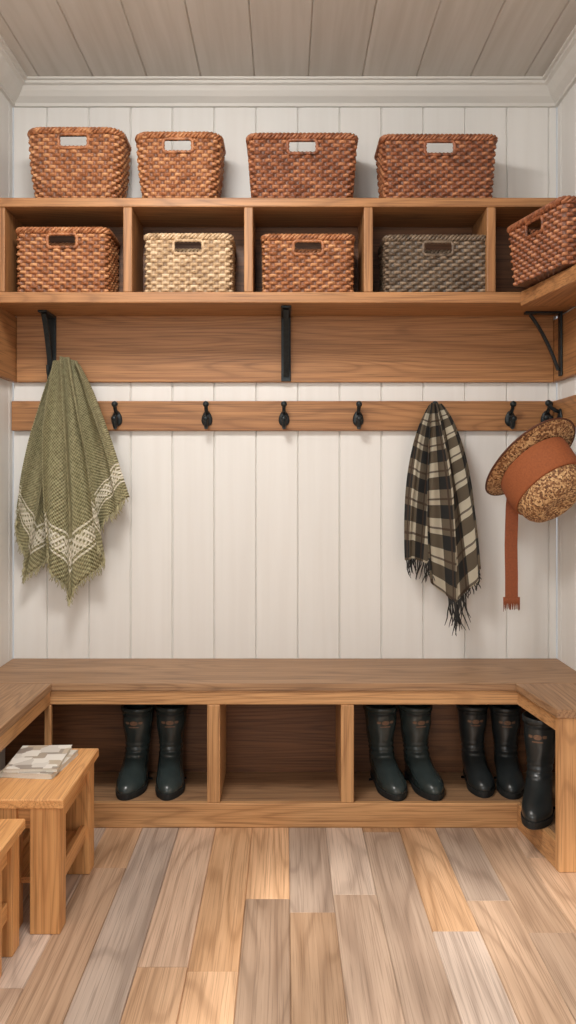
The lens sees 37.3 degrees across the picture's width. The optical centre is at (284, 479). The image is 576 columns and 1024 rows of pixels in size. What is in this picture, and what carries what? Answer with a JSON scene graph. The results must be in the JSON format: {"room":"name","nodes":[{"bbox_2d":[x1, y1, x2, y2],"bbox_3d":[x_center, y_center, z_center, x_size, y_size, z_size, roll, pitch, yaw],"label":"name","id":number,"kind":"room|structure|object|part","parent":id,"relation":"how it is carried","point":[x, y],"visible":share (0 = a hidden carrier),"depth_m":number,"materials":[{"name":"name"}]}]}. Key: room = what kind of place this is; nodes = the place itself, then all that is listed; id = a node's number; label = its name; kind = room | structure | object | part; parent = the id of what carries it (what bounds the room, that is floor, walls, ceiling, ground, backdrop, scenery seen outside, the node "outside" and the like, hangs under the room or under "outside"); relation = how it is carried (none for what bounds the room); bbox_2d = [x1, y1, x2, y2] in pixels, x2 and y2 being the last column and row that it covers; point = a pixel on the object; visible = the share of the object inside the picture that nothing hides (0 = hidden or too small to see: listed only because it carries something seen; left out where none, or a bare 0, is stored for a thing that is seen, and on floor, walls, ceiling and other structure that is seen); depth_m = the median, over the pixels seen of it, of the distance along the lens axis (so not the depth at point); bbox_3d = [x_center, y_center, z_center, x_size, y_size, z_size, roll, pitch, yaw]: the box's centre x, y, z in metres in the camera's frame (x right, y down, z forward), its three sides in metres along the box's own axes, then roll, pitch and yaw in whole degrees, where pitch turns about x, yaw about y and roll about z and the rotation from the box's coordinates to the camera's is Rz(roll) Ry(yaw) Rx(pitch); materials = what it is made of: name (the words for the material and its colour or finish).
{"room":"mudroom","nodes":[
{"label":"mudroom","id":0,"kind":"room"},
{"bbox_2d":[0,91,12,770],"bbox_3d":[-1.048,-0.168,1.420,0.030,2.656,3.640,0,0,0],"label":"wall","id":1,"kind":"structure","parent":0,"point":[6,110],"depth_m":3.17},
{"bbox_2d":[0,34,26,106],"bbox_3d":[-0.994,-1.455,1.420,0.078,0.082,3.640,0,0,0],"label":"trim","id":2,"kind":"structure","parent":1,"relation":"attached to","point":[13,77],"depth_m":3.08,"materials":[{"name":"paint"}]},
{"bbox_2d":[14,108,555,657],"bbox_3d":[0.000,-0.168,3.255,2.066,2.656,0.030,0,0,0],"label":"wall","id":3,"kind":"structure","parent":0,"point":[223,544],"depth_m":3.24,"materials":[{"name":"white wood"}]},
{"bbox_2d":[13,76,556,107],"bbox_3d":[0.000,-1.455,3.201,2.066,0.082,0.078,0,0,0],"label":"trim","id":4,"kind":"structure","parent":3,"relation":"attached to","point":[37,91],"depth_m":3.20,"materials":[{"name":"paint"}]},
{"bbox_2d":[0,198,575,382],"bbox_3d":[0.000,-0.676,2.800,2.065,0.614,0.880,0,0,0],"label":"cubby shelf","id":5,"kind":"object","parent":3,"relation":"attached to","point":[131,334],"depth_m":3.21,"materials":[{"name":"brown wood"}]},
{"bbox_3d":[-0.879,-0.494,3.154,0.034,0.246,0.130,0,0,0],"label":"shelf bracket","id":6,"kind":"part","parent":5,"relation":"part of","materials":[{"name":"black metal"}]},
{"bbox_3d":[-0.879,-0.613,3.150,0.034,0.008,0.122,0,0,0],"label":"arm","id":7,"kind":"part","parent":5,"relation":"part of","materials":[{"name":"black metal"}]},
{"bbox_3d":[-0.879,-0.494,3.215,0.034,0.246,0.007,0,0,0],"label":"wall plate","id":8,"kind":"part","parent":5,"relation":"part of","materials":[{"name":"black metal"}]},
{"bbox_2d":[15,227,119,291],"bbox_3d":[-0.782,-0.774,3.094,0.340,0.229,0.224,0,0,0],"label":"wicker basket","id":9,"kind":"object","parent":5,"relation":"on","point":[88,264],"visible":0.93,"depth_m":3.00,"materials":[{"name":"brown wicker"}]},
{"bbox_3d":[-0.782,-0.840,2.993,0.119,0.061,0.016,0,0,0],"label":"handle","id":10,"kind":"part","parent":9,"relation":"part of","materials":[{"name":"wicker"}]},
{"bbox_2d":[14,356,128,606],"bbox_3d":[-0.788,0.004,3.140,0.431,0.921,0.098,0,0,1],"label":"throw blanket","id":11,"kind":"object","parent":5,"relation":"hanging from","point":[72,480],"visible":1,"depth_m":3.15,"materials":[{"name":"green fabric"}]},
{"bbox_2d":[27,127,131,197],"bbox_3d":[-0.742,-1.113,3.099,0.350,0.251,0.233,0,0,0],"label":"wicker basket","id":12,"kind":"object","parent":5,"relation":"on","point":[99,168],"visible":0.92,"depth_m":3.00,"materials":[{"name":"brown wicker"}]},
{"bbox_3d":[-0.742,-1.190,2.992,0.119,0.061,0.018,0,0,0],"label":"handle","id":13,"kind":"part","parent":12,"relation":"part of","materials":[{"name":"wicker"}]},
{"bbox_2d":[135,131,225,197],"bbox_3d":[-0.376,-1.105,3.096,0.316,0.235,0.229,0,0,0],"label":"wicker basket","id":14,"kind":"object","parent":5,"relation":"on","point":[197,172],"visible":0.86,"depth_m":3.00,"materials":[{"name":"brown wicker"}]},
{"bbox_3d":[-0.376,-1.173,2.992,0.119,0.061,0.017,0,0,0],"label":"handle","id":15,"kind":"part","parent":14,"relation":"part of","materials":[{"name":"wicker"}]},
{"bbox_2d":[144,233,235,291],"bbox_3d":[-0.340,-0.763,3.094,0.320,0.207,0.223,0,0,0],"label":"wicker basket","id":16,"kind":"object","parent":5,"relation":"on","point":[210,268],"visible":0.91,"depth_m":3.00,"materials":[{"name":"wicker"}]},
{"bbox_3d":[-0.340,-0.818,2.993,0.119,0.061,0.016,0,0,0],"label":"handle","id":17,"kind":"part","parent":16,"relation":"part of","materials":[{"name":"wicker"}]},
{"bbox_3d":[0.000,-0.967,3.095,2.064,0.032,0.250,0,0,0],"label":"shelf","id":18,"kind":"part","parent":5,"relation":"part of","materials":[{"name":"brown wood"}]},
{"bbox_3d":[0.004,-0.494,3.114,0.036,0.246,0.210,0,0,0],"label":"shelf bracket","id":19,"kind":"part","parent":5,"relation":"part of","materials":[{"name":"black metal"}]},
{"bbox_3d":[0.004,-0.613,3.110,0.036,0.008,0.202,0,0,0],"label":"arm","id":20,"kind":"part","parent":5,"relation":"part of","materials":[{"name":"black metal"}]},
{"bbox_3d":[0.000,-0.636,3.095,2.064,0.038,0.250,0,0,0],"label":"shelf","id":21,"kind":"part","parent":5,"relation":"part of","materials":[{"name":"brown wood"}]},
{"bbox_3d":[0.000,-0.803,3.214,2.064,0.296,0.012,0,0,0],"label":"panel","id":22,"kind":"part","parent":5,"relation":"part of","materials":[{"name":"brown wood"}]},
{"bbox_2d":[246,132,358,197],"bbox_3d":[0.061,-1.103,3.099,0.400,0.231,0.233,0,0,0],"label":"wicker basket","id":23,"kind":"object","parent":5,"relation":"on","point":[275,171],"visible":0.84,"depth_m":3.00,"materials":[{"name":"brown wicker"}]},
{"bbox_3d":[0.061,-1.169,2.994,0.119,0.061,0.018,0,0,0],"label":"handle","id":24,"kind":"part","parent":23,"relation":"part of","materials":[{"name":"wicker"}]},
{"bbox_2d":[260,233,354,291],"bbox_3d":[0.081,-0.762,3.094,0.336,0.205,0.223,0,0,0],"label":"wicker basket","id":25,"kind":"object","parent":5,"relation":"on","point":[285,268],"visible":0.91,"depth_m":3.00,"materials":[{"name":"brown wicker"}]},
{"bbox_3d":[0.081,-0.816,2.993,0.119,0.061,0.016,0,0,0],"label":"handle","id":26,"kind":"part","parent":25,"relation":"part of","materials":[{"name":"wicker"}]},
{"bbox_2d":[377,234,485,291],"bbox_3d":[0.537,-0.761,3.094,0.388,0.202,0.223,0,0,0],"label":"wicker basket","id":27,"kind":"object","parent":5,"relation":"on","point":[405,265],"visible":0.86,"depth_m":3.00,"materials":[{"name":"grey wicker"}]},
{"bbox_3d":[0.537,-0.812,2.993,0.119,0.061,0.016,0,0,0],"label":"handle","id":28,"kind":"part","parent":27,"relation":"part of","materials":[{"name":"grey wicker"}]},
{"bbox_2d":[374,134,497,197],"bbox_3d":[0.543,-1.101,3.099,0.422,0.227,0.234,0,0,0],"label":"wicker basket","id":29,"kind":"object","parent":5,"relation":"on","point":[405,169],"visible":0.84,"depth_m":3.00,"materials":[{"name":"brown wicker"}]},
{"bbox_3d":[0.543,-1.165,2.994,0.119,0.061,0.017,0,0,0],"label":"handle","id":30,"kind":"part","parent":29,"relation":"part of","materials":[{"name":"wicker"}]},
{"bbox_2d":[507,195,575,287],"bbox_3d":[0.886,-0.762,2.774,0.193,0.205,0.368,0,0,-14],"label":"wicker basket","id":31,"kind":"object","parent":5,"relation":"on","point":[538,255],"visible":0.91,"depth_m":2.70,"materials":[{"name":"brown wicker"}]},
{"bbox_3d":[0.805,-0.816,2.754,0.018,0.061,0.115,0,0,-14],"label":"handle","id":32,"kind":"part","parent":31,"relation":"part of","materials":[{"name":"wicker"}]},
{"bbox_3d":[0.943,-0.613,3.130,0.127,0.008,0.032,0,0,0],"label":"arm","id":33,"kind":"part","parent":5,"relation":"part of","materials":[{"name":"black metal"}]},
{"bbox_3d":[0.946,-0.499,3.130,0.134,0.234,0.032,0,0,0],"label":"bracket","id":34,"kind":"part","parent":5,"relation":"part of","materials":[{"name":"black metal"}]},
{"bbox_3d":[0.926,-0.630,2.665,0.212,0.050,0.610,0,0,0],"label":"shelf","id":35,"kind":"part","parent":5,"relation":"part of","materials":[{"name":"brown wood"}]},
{"bbox_3d":[1.010,-0.499,3.130,0.007,0.234,0.032,0,0,0],"label":"wall plate","id":36,"kind":"part","parent":5,"relation":"part of","materials":[{"name":"black metal"}]},
{"bbox_2d":[12,395,575,430],"bbox_3d":[0.000,-0.242,2.870,2.064,0.112,0.740,0,0,0],"label":"coat rack","id":37,"kind":"object","parent":3,"relation":"attached to","point":[117,415],"visible":0.84,"depth_m":3.22,"materials":[{"name":"brown wood"}]},
{"bbox_2d":[404,403,480,635],"bbox_3d":[0.581,0.138,3.143,0.281,0.858,0.083,0,0,15],"label":"scarf","id":38,"kind":"object","parent":37,"relation":"hanging from","point":[440,525],"visible":1,"depth_m":3.15,"materials":[{"name":"fabric"}]},
{"bbox_2d":[485,418,575,611],"bbox_3d":[0.874,0.133,2.993,0.346,0.686,0.304,0,0,29],"label":"sun hat","id":39,"kind":"object","parent":37,"relation":"hanging from","point":[536,473],"visible":1,"depth_m":2.89,"materials":[{"name":"wicker"}]},
{"bbox_3d":[0.895,0.017,2.937,0.205,0.192,0.287,0,-40,-29],"label":"crown","id":40,"kind":"part","parent":39,"relation":"part of","materials":[{"name":"wicker"}]},
{"bbox_3d":[1.022,-0.242,2.870,0.020,0.112,0.740,0,0,0],"label":"rail","id":41,"kind":"part","parent":37,"relation":"part of","materials":[{"name":"brown wood"}]},
{"bbox_2d":[0,828,575,1023],"bbox_3d":[0.000,1.175,1.420,2.066,0.030,3.640,0,0,0],"label":"floor","id":42,"kind":"structure","parent":0,"point":[165,925],"depth_m":2.20,"materials":[{"name":"brown wood"}]},
{"bbox_2d":[0,819,24,976],"bbox_3d":[-0.815,1.004,2.035,0.330,0.312,0.210,0,0,0],"label":"wooden stool","id":43,"kind":"object","parent":42,"relation":"on","point":[10,829],"visible":1,"depth_m":2.07,"materials":[{"name":"brown wood"}]},
{"bbox_3d":[-0.697,1.017,1.970,0.070,0.286,0.055,0,0,0],"label":"leg","id":44,"kind":"part","parent":43,"relation":"part of","materials":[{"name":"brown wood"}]},
{"bbox_3d":[-0.697,1.017,2.100,0.070,0.286,0.055,0,0,0],"label":"leg","id":45,"kind":"part","parent":43,"relation":"part of","materials":[{"name":"brown wood"}]},
{"bbox_3d":[-0.815,0.861,2.035,0.330,0.026,0.210,0,0,0],"label":"seat","id":46,"kind":"part","parent":43,"relation":"part of","materials":[{"name":"brown wood"}]},
{"bbox_2d":[0,748,98,933],"bbox_3d":[-0.669,0.985,2.373,0.214,0.350,0.415,0,0,0],"label":"wooden stool","id":47,"kind":"object","parent":42,"relation":"on","point":[57,840],"visible":0.71,"depth_m":2.20,"materials":[{"name":"brown wood"}]},
{"bbox_3d":[-0.725,0.998,2.207,0.078,0.324,0.060,0,0,0],"label":"leg","id":48,"kind":"part","parent":47,"relation":"part of","materials":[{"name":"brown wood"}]},
{"bbox_2d":[0,750,78,778],"bbox_3d":[-0.694,0.803,2.420,0.150,0.014,0.210,0,0,6],"label":"magazine","id":49,"kind":"object","parent":47,"relation":"on","point":[73,754],"visible":0.4,"depth_m":2.32,"materials":[{"name":"paper"}]},
{"bbox_2d":[3,745,71,772],"bbox_3d":[-0.698,0.790,2.425,0.145,0.010,0.205,0,0,-3],"label":"magazine","id":50,"kind":"object","parent":49,"relation":"on","point":[30,758],"visible":1,"depth_m":2.41,"materials":[{"name":"paper"}]},
{"bbox_3d":[-0.613,0.998,2.207,0.078,0.324,0.060,0,0,0],"label":"leg","id":51,"kind":"part","parent":47,"relation":"part of","materials":[{"name":"brown wood"}]},
{"bbox_3d":[-0.669,0.823,2.373,0.214,0.026,0.415,0,0,0],"label":"seat","id":52,"kind":"part","parent":47,"relation":"part of","materials":[{"name":"brown wood"}]},
{"bbox_3d":[-0.613,0.998,2.538,0.078,0.324,0.060,0,0,0],"label":"leg","id":53,"kind":"part","parent":47,"relation":"part of","materials":[{"name":"brown wood"}]},
{"bbox_2d":[0,658,575,871],"bbox_3d":[0.000,0.918,2.717,2.066,0.483,1.046,0,0,0],"label":"storage bench","id":54,"kind":"object","parent":42,"relation":"on","point":[268,742],"visible":0.83,"depth_m":2.91,"materials":[{"name":"brown wood"}]},
{"bbox_3d":[-0.905,0.690,2.517,0.256,0.026,0.646,0,0,0],"label":"seat","id":55,"kind":"part","parent":54,"relation":"part of","materials":[{"name":"brown wood"}]},
{"bbox_3d":[-0.792,0.913,2.856,0.022,0.327,0.022,0,0,0],"label":"post","id":56,"kind":"part","parent":54,"relation":"part of","materials":[{"name":"brown wood"}]},
{"bbox_2d":[115,704,154,800],"bbox_3d":[-0.535,0.943,3.002,0.120,0.269,0.278,0,0,4],"label":"rubber boot","id":57,"kind":"object","parent":54,"relation":"on","point":[133,778],"visible":0.97,"depth_m":3.01,"materials":[{"name":"black rubber"}]},
{"bbox_2d":[154,704,187,800],"bbox_3d":[-0.407,0.941,3.002,0.120,0.272,0.278,0,0,-3],"label":"rubber boot","id":58,"kind":"object","parent":54,"relation":"on","point":[171,718],"visible":0.95,"depth_m":3.01,"materials":[{"name":"black rubber"}]},
{"bbox_2d":[0,772,554,803],"bbox_3d":[0.000,1.090,3.048,2.064,0.024,0.364,0,0,0],"label":"shelf","id":59,"kind":"object","parent":54,"relation":"attached to","point":[237,787],"depth_m":2.96,"materials":[{"name":"brown wood"}]},
{"bbox_3d":[0.000,0.890,3.156,2.064,0.373,0.018,0,0,0],"label":"panel","id":60,"kind":"part","parent":54,"relation":"part of","materials":[{"name":"brown wood"}]},
{"bbox_3d":[0.000,0.690,3.041,2.066,0.026,0.398,0,0,0],"label":"seat","id":61,"kind":"part","parent":54,"relation":"part of","materials":[{"name":"brown wood"}]},
{"bbox_3d":[-0.008,1.119,2.855,1.590,0.083,0.022,0,0,0],"label":"board","id":62,"kind":"part","parent":54,"relation":"part of","materials":[{"name":"brown wood"}]},
{"bbox_2d":[363,704,407,801],"bbox_3d":[0.354,0.940,2.995,0.122,0.273,0.284,0,0,-10],"label":"rubber boot","id":63,"kind":"object","parent":54,"relation":"on","point":[390,783],"visible":0.95,"depth_m":3.00,"materials":[{"name":"black rubber"}]},
{"bbox_2d":[397,704,444,800],"bbox_3d":[0.481,0.940,2.997,0.122,0.273,0.284,0,0,-11],"label":"rubber boot","id":64,"kind":"object","parent":54,"relation":"on","point":[426,782],"visible":0.98,"depth_m":3.00,"materials":[{"name":"black rubber"}]},
{"bbox_2d":[456,704,494,797],"bbox_3d":[0.675,0.941,3.017,0.113,0.272,0.262,0,0,0],"label":"rubber boot","id":65,"kind":"object","parent":54,"relation":"on","point":[472,718],"visible":0.94,"depth_m":3.02,"materials":[{"name":"black rubber"}]},
{"bbox_2d":[489,704,524,799],"bbox_3d":[0.783,0.942,3.005,0.115,0.270,0.268,0,0,8],"label":"rubber boot","id":66,"kind":"object","parent":54,"relation":"on","point":[505,718],"visible":0.96,"depth_m":3.01,"materials":[{"name":"black rubber"}]},
{"bbox_3d":[0.801,1.119,2.694,0.024,0.083,0.302,0,0,-6],"label":"board","id":67,"kind":"part","parent":54,"relation":"part of","materials":[{"name":"brown wood"}]},
{"bbox_2d":[521,711,554,829],"bbox_3d":[0.811,0.925,2.748,0.115,0.303,0.268,0,0,24],"label":"rubber boot","id":68,"kind":"object","parent":54,"relation":"on","point":[537,812],"visible":0.92,"depth_m":2.75,"materials":[{"name":"black rubber"}]},
{"bbox_3d":[0.900,0.690,2.677,0.266,0.026,0.326,0,0,0],"label":"seat","id":69,"kind":"part","parent":54,"relation":"part of","materials":[{"name":"brown wood"}]},
{"bbox_2d":[548,801,554,832],"bbox_3d":[0.915,1.090,2.705,0.234,0.024,0.321,0,0,0],"label":"shelf","id":70,"kind":"object","parent":54,"relation":"attached to","point":[551,828],"depth_m":2.65,"materials":[{"name":"brown wood"}]},
{"bbox_3d":[0.919,0.932,2.532,0.227,0.456,0.024,0,0,0],"label":"panel","id":71,"kind":"part","parent":54,"relation":"part of","materials":[{"name":"brown wood"}]},
{"bbox_2d":[0,0,575,75],"bbox_3d":[0.000,-1.511,1.420,2.066,0.030,3.640,0,0,0],"label":"ceiling","id":72,"kind":"structure","parent":0,"point":[45,37],"depth_m":2.88,"materials":[{"name":"beige wood"}]},
{"bbox_2d":[557,82,575,670],"bbox_3d":[1.048,-0.168,1.420,0.030,2.656,3.640,0,0,0],"label":"wall","id":73,"kind":"structure","parent":0,"point":[566,110],"depth_m":3.12,"materials":[{"name":"white wood"}]},
{"bbox_2d":[543,25,575,106],"bbox_3d":[0.994,-1.455,1.420,0.078,0.082,3.640,0,0,0],"label":"trim","id":74,"kind":"structure","parent":73,"relation":"attached to","point":[560,76],"depth_m":3.04,"materials":[{"name":"paint"}]}
]}

